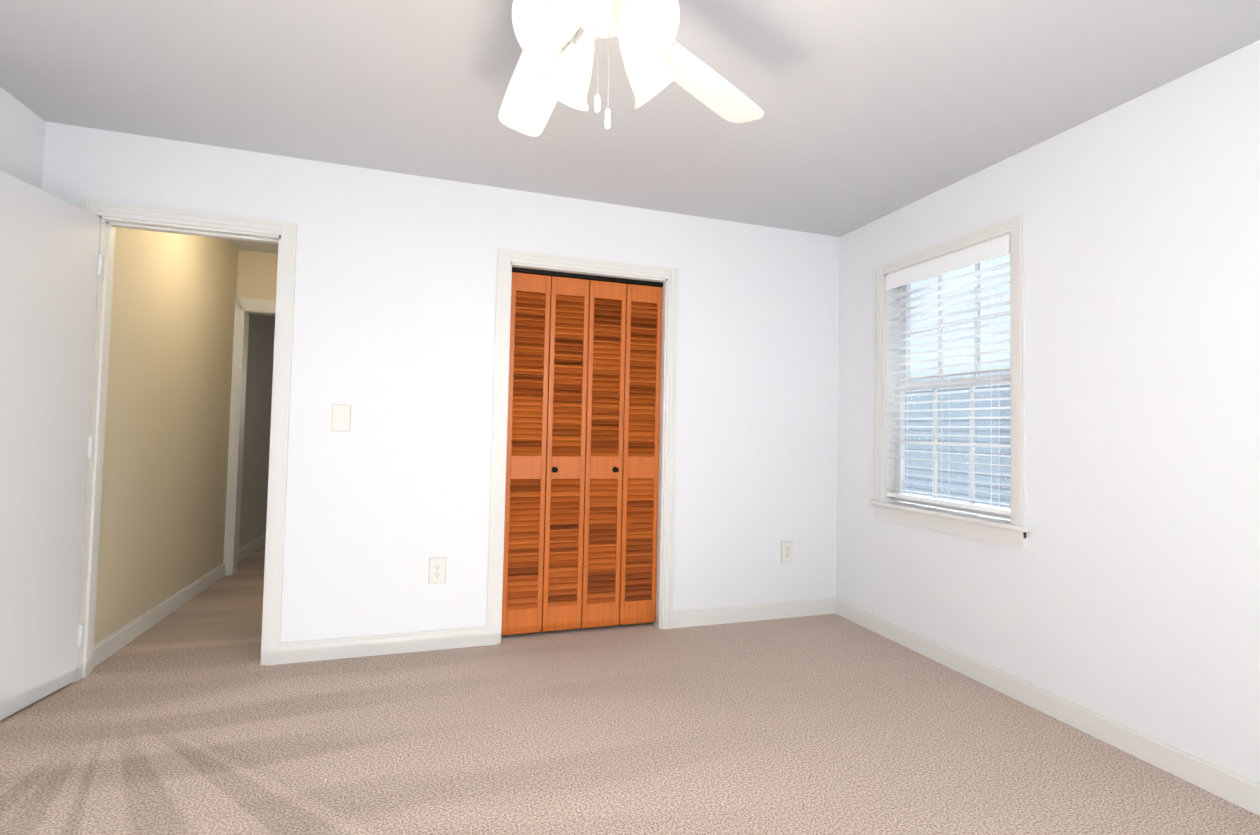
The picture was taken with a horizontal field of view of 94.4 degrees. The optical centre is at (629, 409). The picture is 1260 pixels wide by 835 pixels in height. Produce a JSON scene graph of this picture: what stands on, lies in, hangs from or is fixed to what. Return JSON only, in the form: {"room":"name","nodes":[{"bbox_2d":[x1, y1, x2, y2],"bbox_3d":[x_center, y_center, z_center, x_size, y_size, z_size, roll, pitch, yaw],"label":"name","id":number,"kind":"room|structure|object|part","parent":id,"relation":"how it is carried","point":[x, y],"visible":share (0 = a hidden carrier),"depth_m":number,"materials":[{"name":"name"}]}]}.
{"room":"empty bedroom","nodes":[
{"label":"empty bedroom","id":0,"kind":"room"},
{"bbox_2d":[0,87,45,189],"bbox_3d":[-2.061,-0.090,0.705,0.120,2.440,4.000,2,-2,-18],"label":"wall","id":1,"kind":"structure","parent":0,"point":[22,132],"depth_m":2.41,"materials":[{"name":"white paint"}]},
{"bbox_2d":[94,227,237,644],"bbox_3d":[-2.791,-0.009,3.563,0.120,2.440,1.890,2,-2,-18],"label":"wall","id":2,"kind":"structure","parent":0,"point":[163,502],"depth_m":3.31,"materials":[{"name":"beige paint"}]},
{"bbox_2d":[93,563,224,667],"bbox_3d":[-2.734,1.163,3.486,0.014,0.095,1.770,2,-2,-18],"label":"baseboard","id":3,"kind":"structure","parent":2,"relation":"attached to","point":[114,642],"depth_m":3.22,"materials":[{"name":"white paint"}]},
{"bbox_2d":[239,314,274,548],"bbox_3d":[-3.918,0.081,6.897,0.120,2.440,5.150,2,-2,-18],"label":"wall","id":4,"kind":"structure","parent":0,"point":[256,444],"depth_m":5.14,"materials":[{"name":"grey paint"}]},
{"bbox_2d":[238,533,265,561],"bbox_3d":[-3.861,1.253,6.820,0.014,0.095,5.030,2,-2,-18],"label":"baseboard","id":5,"kind":"structure","parent":4,"relation":"attached to","point":[248,549],"depth_m":5.05,"materials":[{"name":"white paint"}]},
{"bbox_2d":[236,250,277,299],"bbox_3d":[-1.330,0.071,4.967,3.530,2.440,0.120,2,-2,-18],"label":"wall","id":6,"kind":"structure","parent":0,"point":[256,275],"depth_m":4.44,"materials":[{"name":"beige paint"}]},
{"bbox_2d":[223,297,275,575],"bbox_3d":[-2.587,0.199,4.533,0.881,2.100,0.160,2,-2,-18],"label":"door frame","id":7,"kind":"structure","parent":6,"relation":"attached to","point":[245,308],"depth_m":4.33,"materials":[{"name":"white paint"}]},
{"bbox_2d":[42,122,839,642],"bbox_3d":[-0.636,0.026,3.206,4.140,2.440,0.121,2,-2,-18],"label":"wall","id":8,"kind":"structure","parent":0,"point":[394,348],"depth_m":3.04,"materials":[{"name":"white paint"}]},
{"bbox_2d":[71,198,297,682],"bbox_3d":[-2.070,0.141,2.736,0.852,2.116,0.158,2,-2,-18],"label":"door frame","id":9,"kind":"structure","parent":8,"relation":"attached to","point":[281,234],"depth_m":2.73,"materials":[{"name":"white paint"}]},
{"bbox_2d":[0,170,101,719],"bbox_3d":[-2.328,0.148,2.171,0.162,2.028,0.801,2,-2,-8],"label":"bedroom door","id":10,"kind":"structure","parent":9,"relation":"attached to","point":[50,261],"depth_m":2.33,"materials":[{"name":"white paint"}]},
{"bbox_2d":[332,404,350,430],"bbox_3d":[-1.426,0.044,2.878,0.083,0.131,0.013,2,-2,-18],"label":"light switch","id":11,"kind":"object","parent":8,"relation":"attached to","point":[341,416],"visible":1,"depth_m":2.88,"materials":[{"name":"white plastic"}]},
{"bbox_2d":[278,626,486,663],"bbox_3d":[-1.211,1.177,2.917,0.958,0.095,0.014,2,-2,-18],"label":"baseboard","id":12,"kind":"structure","parent":8,"relation":"attached to","point":[350,647],"depth_m":2.90,"materials":[{"name":"white paint"}]},
{"bbox_2d":[429,557,445,583],"bbox_3d":[-0.991,0.832,3.000,0.083,0.131,0.009,2,-2,-18],"label":"electrical outlet","id":13,"kind":"object","parent":8,"relation":"attached to","point":[437,570],"visible":1,"depth_m":3.00,"materials":[{"name":"white plastic"}]},
{"bbox_2d":[501,272,550,634],"bbox_3d":[-0.574,0.236,3.221,0.219,1.975,0.033,2,-2,-18],"label":"bifold closet door","id":14,"kind":"structure","parent":8,"relation":"in","point":[522,592],"depth_m":3.21,"materials":[{"name":"brown wood"}]},
{"bbox_2d":[542,276,589,631],"bbox_3d":[-0.356,0.242,3.272,0.219,1.975,0.071,2,-2,-18],"label":"bifold closet door","id":15,"kind":"structure","parent":8,"relation":"in","point":[565,472],"depth_m":3.28,"materials":[{"name":"brown wood"}]},
{"bbox_2d":[486,248,678,644],"bbox_3d":[-0.252,0.206,3.316,1.052,2.106,0.139,2,-2,-18],"label":"trim","id":16,"kind":"structure","parent":8,"relation":"attached to","point":[510,261],"depth_m":3.31,"materials":[{"name":"white paint"}]},
{"bbox_2d":[581,280,626,627],"bbox_3d":[-0.144,0.249,3.341,0.219,1.975,0.071,2,-2,-18],"label":"bifold closet door","id":17,"kind":"structure","parent":8,"relation":"in","point":[603,466],"depth_m":3.35,"materials":[{"name":"brown wood"}]},
{"bbox_2d":[619,284,661,624],"bbox_3d":[0.062,0.257,3.428,0.219,1.975,0.033,2,-2,-18],"label":"bifold closet door","id":18,"kind":"structure","parent":8,"relation":"in","point":[638,557],"depth_m":3.42,"materials":[{"name":"brown wood"}]},
{"bbox_2d":[672,598,836,627],"bbox_3d":[0.772,1.243,3.561,1.109,0.095,0.014,2,-2,-18],"label":"baseboard","id":19,"kind":"structure","parent":8,"relation":"attached to","point":[755,612],"depth_m":3.55,"materials":[{"name":"white paint"}]},
{"bbox_2d":[781,541,792,562],"bbox_3d":[0.983,0.892,3.641,0.083,0.131,0.009,2,-2,-18],"label":"electrical outlet","id":20,"kind":"object","parent":8,"relation":"attached to","point":[786,551],"visible":1,"depth_m":3.64,"materials":[{"name":"white plastic"}]},
{"bbox_2d":[0,544,1259,834],"bbox_3d":[-1.152,1.336,4.665,4.380,0.100,11.040,2,-2,-18],"label":"floor","id":21,"kind":"structure","parent":0,"point":[830,724],"depth_m":2.11,"materials":[{"name":"carpet"}]},
{"bbox_2d":[0,0,1259,253],"bbox_3d":[-0.300,-1.268,2.303,4.380,0.100,5.890,2,-2,-18],"label":"ceiling","id":22,"kind":"structure","parent":0,"point":[874,110],"depth_m":2.21,"materials":[{"name":"grey paint"}]},
{"bbox_2d":[498,0,763,136],"bbox_3d":[-0.100,-0.949,1.381,1.234,0.592,1.248,2,-2,-18],"label":"fan","id":23,"kind":"object","parent":22,"relation":"hanging from","point":[553,66],"visible":1,"depth_m":1.42,"materials":[{"name":"white plastic"}]},
{"bbox_2d":[836,40,1259,782],"bbox_3d":[1.989,0.043,2.019,0.120,2.440,4.000,2,-2,-18],"label":"wall","id":24,"kind":"structure","parent":0,"point":[1124,586],"depth_m":2.21,"materials":[{"name":"white paint"}]},
{"bbox_2d":[868,213,1031,548],"bbox_3d":[1.653,-0.118,3.033,0.167,1.487,0.977,2,-2,-18],"label":"window","id":25,"kind":"structure","parent":24,"relation":"in","point":[1008,533],"depth_m":2.99,"materials":[{"name":"white paint"}]},
{"bbox_2d":[885,235,1009,514],"bbox_3d":[1.635,-0.147,3.027,0.072,1.279,0.779,2,-2,-18],"label":"window blinds","id":26,"kind":"object","parent":25,"relation":"attached to","point":[990,250],"visible":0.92,"depth_m":2.98,"materials":[{"name":"white plastic"}]},
{"bbox_3d":[1.704,-0.133,3.049,0.062,1.306,0.779,2,-2,-18],"label":"window sashes","id":27,"kind":"part","parent":25,"relation":"part of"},
{"bbox_2d":[833,598,1259,815],"bbox_3d":[1.895,1.213,1.972,0.014,0.095,3.730,2,-2,-18],"label":"baseboard","id":28,"kind":"structure","parent":24,"relation":"attached to","point":[1233,787],"depth_m":2.29,"materials":[{"name":"white paint"}]},
{"label":"outside","id":29,"kind":"structure","parent":0,"visible":0},
{"bbox_2d":[902,254,1009,518],"bbox_3d":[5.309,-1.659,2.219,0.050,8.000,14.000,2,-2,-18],"label":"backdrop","id":30,"kind":"structure","parent":29,"point":[941,431],"depth_m":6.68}
]}

